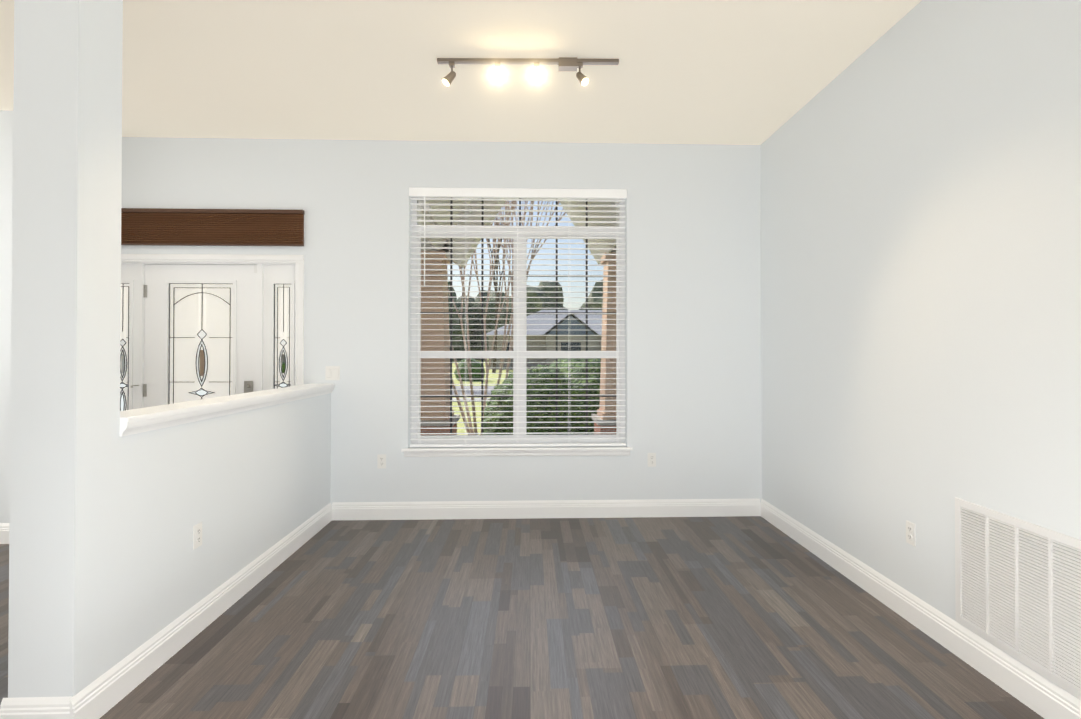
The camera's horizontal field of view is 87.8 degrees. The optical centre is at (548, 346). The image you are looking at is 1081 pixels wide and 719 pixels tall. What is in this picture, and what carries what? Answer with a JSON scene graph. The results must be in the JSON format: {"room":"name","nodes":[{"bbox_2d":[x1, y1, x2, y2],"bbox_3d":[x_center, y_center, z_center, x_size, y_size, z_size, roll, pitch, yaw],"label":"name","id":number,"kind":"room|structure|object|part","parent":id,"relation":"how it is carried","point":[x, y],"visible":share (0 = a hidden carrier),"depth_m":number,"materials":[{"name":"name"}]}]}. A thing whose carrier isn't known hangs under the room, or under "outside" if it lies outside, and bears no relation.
{"room":"empty living room","nodes":[
{"label":"empty living room","id":0,"kind":"room"},
{"bbox_2d":[121,354,123,372],"bbox_3d":[-4.108,-0.133,5.304,0.150,3.095,1.230,0,-1,-2],"label":"wall","id":1,"kind":"structure","parent":0,"point":[122,363],"depth_m":5.30,"materials":[{"name":"white paint"}]},
{"bbox_2d":[121,137,761,504],"bbox_3d":[-1.195,-0.139,4.687,5.930,3.095,0.200,0,-1,-2],"label":"wall","id":2,"kind":"structure","parent":0,"point":[693,317],"depth_m":4.62,"materials":[{"name":"white paint"}]},
{"bbox_2d":[120,254,303,410],"bbox_3d":[-2.833,0.334,4.597,1.686,2.148,0.181,0,-1,-2],"label":"door","id":3,"kind":"structure","parent":2,"relation":"attached to","point":[238,320],"depth_m":4.58,"materials":[{"name":"white wood"}]},
{"label":"bevel glass","id":4,"kind":"part","parent":3,"relation":"part of","materials":[{"name":"glass"}]},
{"bbox_2d":[121,208,304,245],"bbox_3d":[-2.833,-0.957,4.519,1.695,0.290,0.038,0,-1,-2],"label":"wooden valance","id":5,"kind":"object","parent":2,"relation":"attached to","point":[211,227],"visible":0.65,"depth_m":4.51,"materials":[{"name":"brown wood"}]},
{"bbox_2d":[325,366,339,379],"bbox_3d":[-1.756,0.217,4.560,0.115,0.114,0.010,0,-1,-2],"label":"double light switch","id":6,"kind":"object","parent":2,"relation":"attached to","point":[332,373],"visible":1,"depth_m":4.56,"materials":[{"name":"white plastic"}]},
{"bbox_2d":[377,454,385,468],"bbox_3d":[-1.360,0.937,4.567,0.070,0.114,0.010,0,-1,-2],"label":"electrical outlet","id":7,"kind":"object","parent":2,"relation":"attached to","point":[381,460],"visible":1,"depth_m":4.57,"materials":[{"name":"white plastic"}]},
{"bbox_2d":[401,197,632,456],"bbox_3d":[-0.257,-0.201,4.690,1.881,2.204,0.230,0,-1,-2],"label":"window","id":8,"kind":"structure","parent":2,"relation":"attached to","point":[519,343],"depth_m":4.74,"materials":[{"name":"white plastic"}]},
{"bbox_2d":[409,187,626,446],"bbox_3d":[-0.252,-0.237,4.663,1.795,2.131,0.078,0,-1,-2],"label":"window blind","id":9,"kind":"object","parent":2,"relation":"attached to","point":[517,193],"visible":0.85,"depth_m":4.66,"materials":[{"name":"white plastic"}]},
{"bbox_2d":[332,499,759,520],"bbox_3d":[-0.020,1.337,4.604,3.505,0.142,0.017,0,-1,-2],"label":"baseboard","id":10,"kind":"structure","parent":2,"relation":"attached to","point":[428,510],"depth_m":4.60,"materials":[{"name":"white wood"}]},
{"bbox_2d":[648,453,655,466],"bbox_3d":[0.850,0.938,4.641,0.070,0.114,0.010,0,-1,-2],"label":"electrical outlet","id":11,"kind":"object","parent":2,"relation":"attached to","point":[651,459],"visible":1,"depth_m":4.64,"materials":[{"name":"white plastic"}]},
{"bbox_2d":[0,0,921,144],"bbox_3d":[-3.291,-1.776,1.575,10.730,0.120,9.190,0,-1,-2],"label":"ceiling","id":12,"kind":"structure","parent":0,"point":[744,72],"depth_m":3.41,"materials":[{"name":"beige paint"}]},
{"bbox_2d":[437,57,618,86],"bbox_3d":[-0.123,-1.619,3.313,1.075,0.162,0.102,0,-1,-2],"label":"light","id":13,"kind":"object","parent":12,"relation":"attached to","point":[568,63],"visible":1,"depth_m":3.32,"materials":[{"name":"silver metal"}]},
{"bbox_3d":[-0.301,-1.583,3.273,0.049,0.048,0.023,0,-1,-2],"label":"bulb","id":14,"kind":"part","parent":13,"relation":"part of","materials":[{"name":"beige glass"}]},
{"bbox_3d":[-0.072,-1.583,3.275,0.049,0.048,0.023,0,-1,-2],"label":"bulb","id":15,"kind":"part","parent":13,"relation":"part of","materials":[{"name":"beige glass"}]},
{"bbox_3d":[0.212,-1.558,3.307,0.046,0.035,0.046,0,-1,-2],"label":"bulb","id":16,"kind":"part","parent":13,"relation":"part of","materials":[{"name":"beige glass"}]},
{"bbox_2d":[0,516,1043,718],"bbox_3d":[-3.291,1.429,1.544,10.730,0.100,9.190,0,-1,-2],"label":"floor","id":17,"kind":"structure","parent":0,"point":[746,617],"depth_m":2.69,"materials":[{"name":"wood"}]},
{"bbox_2d":[0,110,12,522],"bbox_3d":[-3.893,-0.144,4.116,0.200,3.095,0.200,0,-1,-2],"label":"wall","id":18,"kind":"structure","parent":17,"relation":"on","point":[6,153],"depth_m":4.02,"materials":[{"name":"white paint"}]},
{"bbox_2d":[0,697,59,718],"bbox_3d":[-1.917,1.313,2.089,0.028,0.142,0.249,0,-1,-2],"label":"baseboard","id":19,"kind":"structure","parent":17,"relation":"on","point":[22,707],"depth_m":1.98,"materials":[{"name":"white wood"}]},
{"bbox_2d":[8,0,122,697],"bbox_3d":[-1.801,-0.163,2.108,0.226,3.095,0.215,0,-1,-2],"label":"column","id":20,"kind":"structure","parent":17,"relation":"on","point":[65,391],"depth_m":2.01,"materials":[{"name":"white paint"}]},
{"bbox_2d":[118,393,330,662],"bbox_3d":[-1.802,0.879,3.381,0.140,1.035,2.350,0,-1,-2],"label":"wall","id":21,"kind":"structure","parent":17,"relation":"on","point":[246,488],"depth_m":2.82,"materials":[{"name":"white paint"}]},
{"bbox_2d":[60,502,331,718],"bbox_3d":[-1.718,1.324,3.249,0.017,0.142,2.552,0,-1,-2],"label":"baseboard","id":22,"kind":"structure","parent":21,"relation":"attached to","point":[113,686],"depth_m":2.56,"materials":[{"name":"white wood"}]},
{"bbox_2d":[193,522,201,549],"bbox_3d":[-1.705,0.920,2.729,0.010,0.114,0.070,0,-1,-2],"label":"outlet","id":23,"kind":"object","parent":21,"relation":"attached to","point":[197,535],"visible":1,"depth_m":2.72,"materials":[{"name":"white plastic"}]},
{"bbox_2d":[120,384,334,436],"bbox_3d":[-1.802,0.329,3.386,0.206,0.076,2.350,0,-1,-2],"label":"trim","id":24,"kind":"structure","parent":21,"relation":"on","point":[138,420],"depth_m":2.81,"materials":[{"name":"white wood"}]},
{"bbox_2d":[760,0,1080,699],"bbox_3d":[1.967,-0.173,1.117,0.150,3.095,7.550,0,-1,-2],"label":"wall","id":25,"kind":"structure","parent":0,"point":[921,265],"depth_m":2.71,"materials":[{"name":"white paint"}]},
{"bbox_2d":[906,520,915,546],"bbox_3d":[1.829,0.946,2.841,0.010,0.114,0.070,0,-1,-2],"label":"electrical outlet","id":26,"kind":"object","parent":25,"relation":"attached to","point":[910,533],"visible":1,"depth_m":2.83,"materials":[{"name":"white plastic"}]},
{"bbox_2d":[760,499,1080,718],"bbox_3d":[1.886,1.303,1.016,0.017,0.142,7.320,0,-1,-2],"label":"baseboard","id":27,"kind":"structure","parent":25,"relation":"attached to","point":[1045,698],"depth_m":2.59,"materials":[{"name":"white wood"}]},
{"bbox_2d":[955,498,1080,699],"bbox_3d":[1.853,0.959,2.148,0.011,0.556,0.780,0,-1,-2],"label":"air vent","id":28,"kind":"object","parent":25,"relation":"in","point":[1017,589],"visible":1,"depth_m":2.20,"materials":[{"name":"white metal"}]},
{"label":"outside","id":29,"kind":"structure","parent":0,"visible":0},
{"bbox_2d":[448,280,602,360],"bbox_3d":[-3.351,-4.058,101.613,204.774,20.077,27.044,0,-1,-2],"label":"tree","id":30,"kind":"object","parent":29,"point":[473,307],"depth_m":99.08,"materials":[{"name":"green"}]},
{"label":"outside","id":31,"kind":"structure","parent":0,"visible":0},
{"bbox_2d":[452,359,512,434],"bbox_3d":[-2.081,2.434,67.297,120.000,0.300,125.050,0,-1,-2],"label":"lawn","id":32,"kind":"structure","parent":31,"point":[491,380],"depth_m":20.14,"materials":[{"name":"green plant"}]},
{"bbox_2d":[282,358,564,380],"bbox_3d":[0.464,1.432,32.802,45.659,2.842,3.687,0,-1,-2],"label":"bush","id":33,"kind":"object","parent":32,"relation":"on","point":[473,369],"depth_m":31.28,"materials":[{"name":"green plant"}]},
{"bbox_2d":[452,398,489,401],"bbox_3d":[-0.447,1.810,19.053,120.000,0.030,1.200,0,-1,-2],"label":"sidewalk","id":34,"kind":"structure","parent":32,"relation":"on","point":[469,399],"depth_m":18.94,"materials":[{"name":"grey concrete"}]},
{"bbox_2d":[452,386,493,394],"bbox_3d":[-0.609,1.861,23.850,120.000,0.020,6.000,0,-1,-2],"label":"street","id":35,"kind":"structure","parent":32,"relation":"on","point":[476,392],"depth_m":23.48,"materials":[{"name":"grey asphalt"}]},
{"bbox_2d":[488,217,506,372],"bbox_3d":[-2.350,-4.815,37.631,19.536,13.647,20.696,0,-1,-2],"label":"tree","id":36,"kind":"object","parent":32,"relation":"on","point":[497,294],"depth_m":43.57,"materials":[{"name":"brown plant"}]},
{"bbox_2d":[448,201,565,434],"bbox_3d":[-1.438,-1.240,9.422,4.809,5.966,3.995,0,-1,-2],"label":"tree","id":37,"kind":"object","parent":32,"relation":"on","point":[484,319],"depth_m":9.31,"materials":[{"name":"beige plant"}]},
{"bbox_2d":[486,310,601,369],"bbox_3d":[3.288,-0.758,56.527,19.000,5.880,12.000,0,-1,-2],"label":"neighbouring house","id":38,"kind":"structure","parent":32,"relation":"on","point":[572,340],"depth_m":51.78,"materials":[{"name":"beige"}]},
{"bbox_3d":[-1.099,1.579,5.800,6.600,0.240,2.050,0,-1,-2],"label":"porch","id":39,"kind":"object","parent":32,"relation":"on","visible":0},
{"bbox_2d":[421,423,456,434],"bbox_3d":[-1.373,1.165,6.370,0.580,0.600,0.580,0,-1,-2],"label":"porch column","id":40,"kind":"structure","parent":39,"relation":"on","point":[440,430],"depth_m":6.09,"materials":[{"name":"brown brick"}]},
{"bbox_2d":[421,414,459,425],"bbox_3d":[-1.373,0.837,6.373,0.640,0.055,0.640,0,-1,-2],"label":"capstone","id":41,"kind":"object","parent":40,"relation":"on","point":[441,424],"depth_m":6.06,"materials":[{"name":"grey concrete"}]},
{"bbox_2d":[420,251,453,419],"bbox_3d":[-1.373,-0.118,6.382,0.520,1.855,0.520,0,-1,-2],"label":"column shaft","id":42,"kind":"object","parent":41,"relation":"on","point":[428,345],"depth_m":6.18,"materials":[{"name":"brown"}]},
{"bbox_2d":[421,238,615,251],"bbox_3d":[-1.100,-1.265,5.877,6.800,0.430,2.150,0,-1,-2],"label":"roof beam","id":43,"kind":"structure","parent":42,"relation":"on","point":[426,244],"depth_m":6.23,"materials":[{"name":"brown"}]},
{"bbox_2d":[419,200,617,267],"bbox_3d":[-0.162,-1.815,5.914,2.163,1.804,2.150,0,-1,-2],"label":"roof gable","id":44,"kind":"object","parent":43,"relation":"on","point":[496,213],"depth_m":6.18,"materials":[{"name":"white"}]},
{"bbox_2d":[594,423,615,433],"bbox_3d":[0.841,1.165,6.445,0.580,0.600,0.580,0,-1,-2],"label":"brick","id":45,"kind":"object","parent":39,"relation":"on","point":[606,429],"depth_m":6.15,"materials":[{"name":"brown brick"}]},
{"bbox_2d":[591,414,615,424],"bbox_3d":[0.841,0.838,6.448,0.640,0.055,0.640,0,-1,-2],"label":"capstone","id":46,"kind":"object","parent":45,"relation":"on","point":[598,419],"depth_m":6.12,"materials":[{"name":"grey concrete"}]},
{"bbox_2d":[597,252,615,419],"bbox_3d":[0.841,-0.117,6.457,0.520,1.855,0.520,0,-1,-2],"label":"column shaft","id":47,"kind":"object","parent":46,"relation":"on","point":[606,346],"depth_m":6.25,"materials":[{"name":"beige"}]},
{"bbox_3d":[-4.116,1.164,6.277,0.580,0.600,0.580,0,-1,-2],"label":"porch column","id":48,"kind":"structure","parent":39,"relation":"on","visible":0},
{"bbox_3d":[-4.116,0.836,6.280,0.640,0.055,0.640,0,-1,-2],"label":"capstone","id":49,"kind":"object","parent":48,"relation":"on","visible":0},
{"bbox_2d":[200,350,203,375],"bbox_3d":[-4.116,-0.119,6.289,0.520,1.855,0.520,0,-1,-2],"label":"column shaft","id":50,"kind":"object","parent":49,"relation":"on","point":[201,362],"depth_m":6.31,"materials":[{"name":"beige"}]},
{"bbox_3d":[0.362,1.705,8.475,6.100,0.040,3.200,0,-1,-2],"label":"mulch bed","id":51,"kind":"object","parent":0,"visible":0},
{"bbox_2d":[483,358,600,434],"bbox_3d":[0.475,1.086,8.012,6.585,2.011,2.029,0,-1,-2],"label":"hedge","id":52,"kind":"object","parent":51,"relation":"on","point":[567,369],"depth_m":7.26,"materials":[{"name":"green plant"}]}
]}

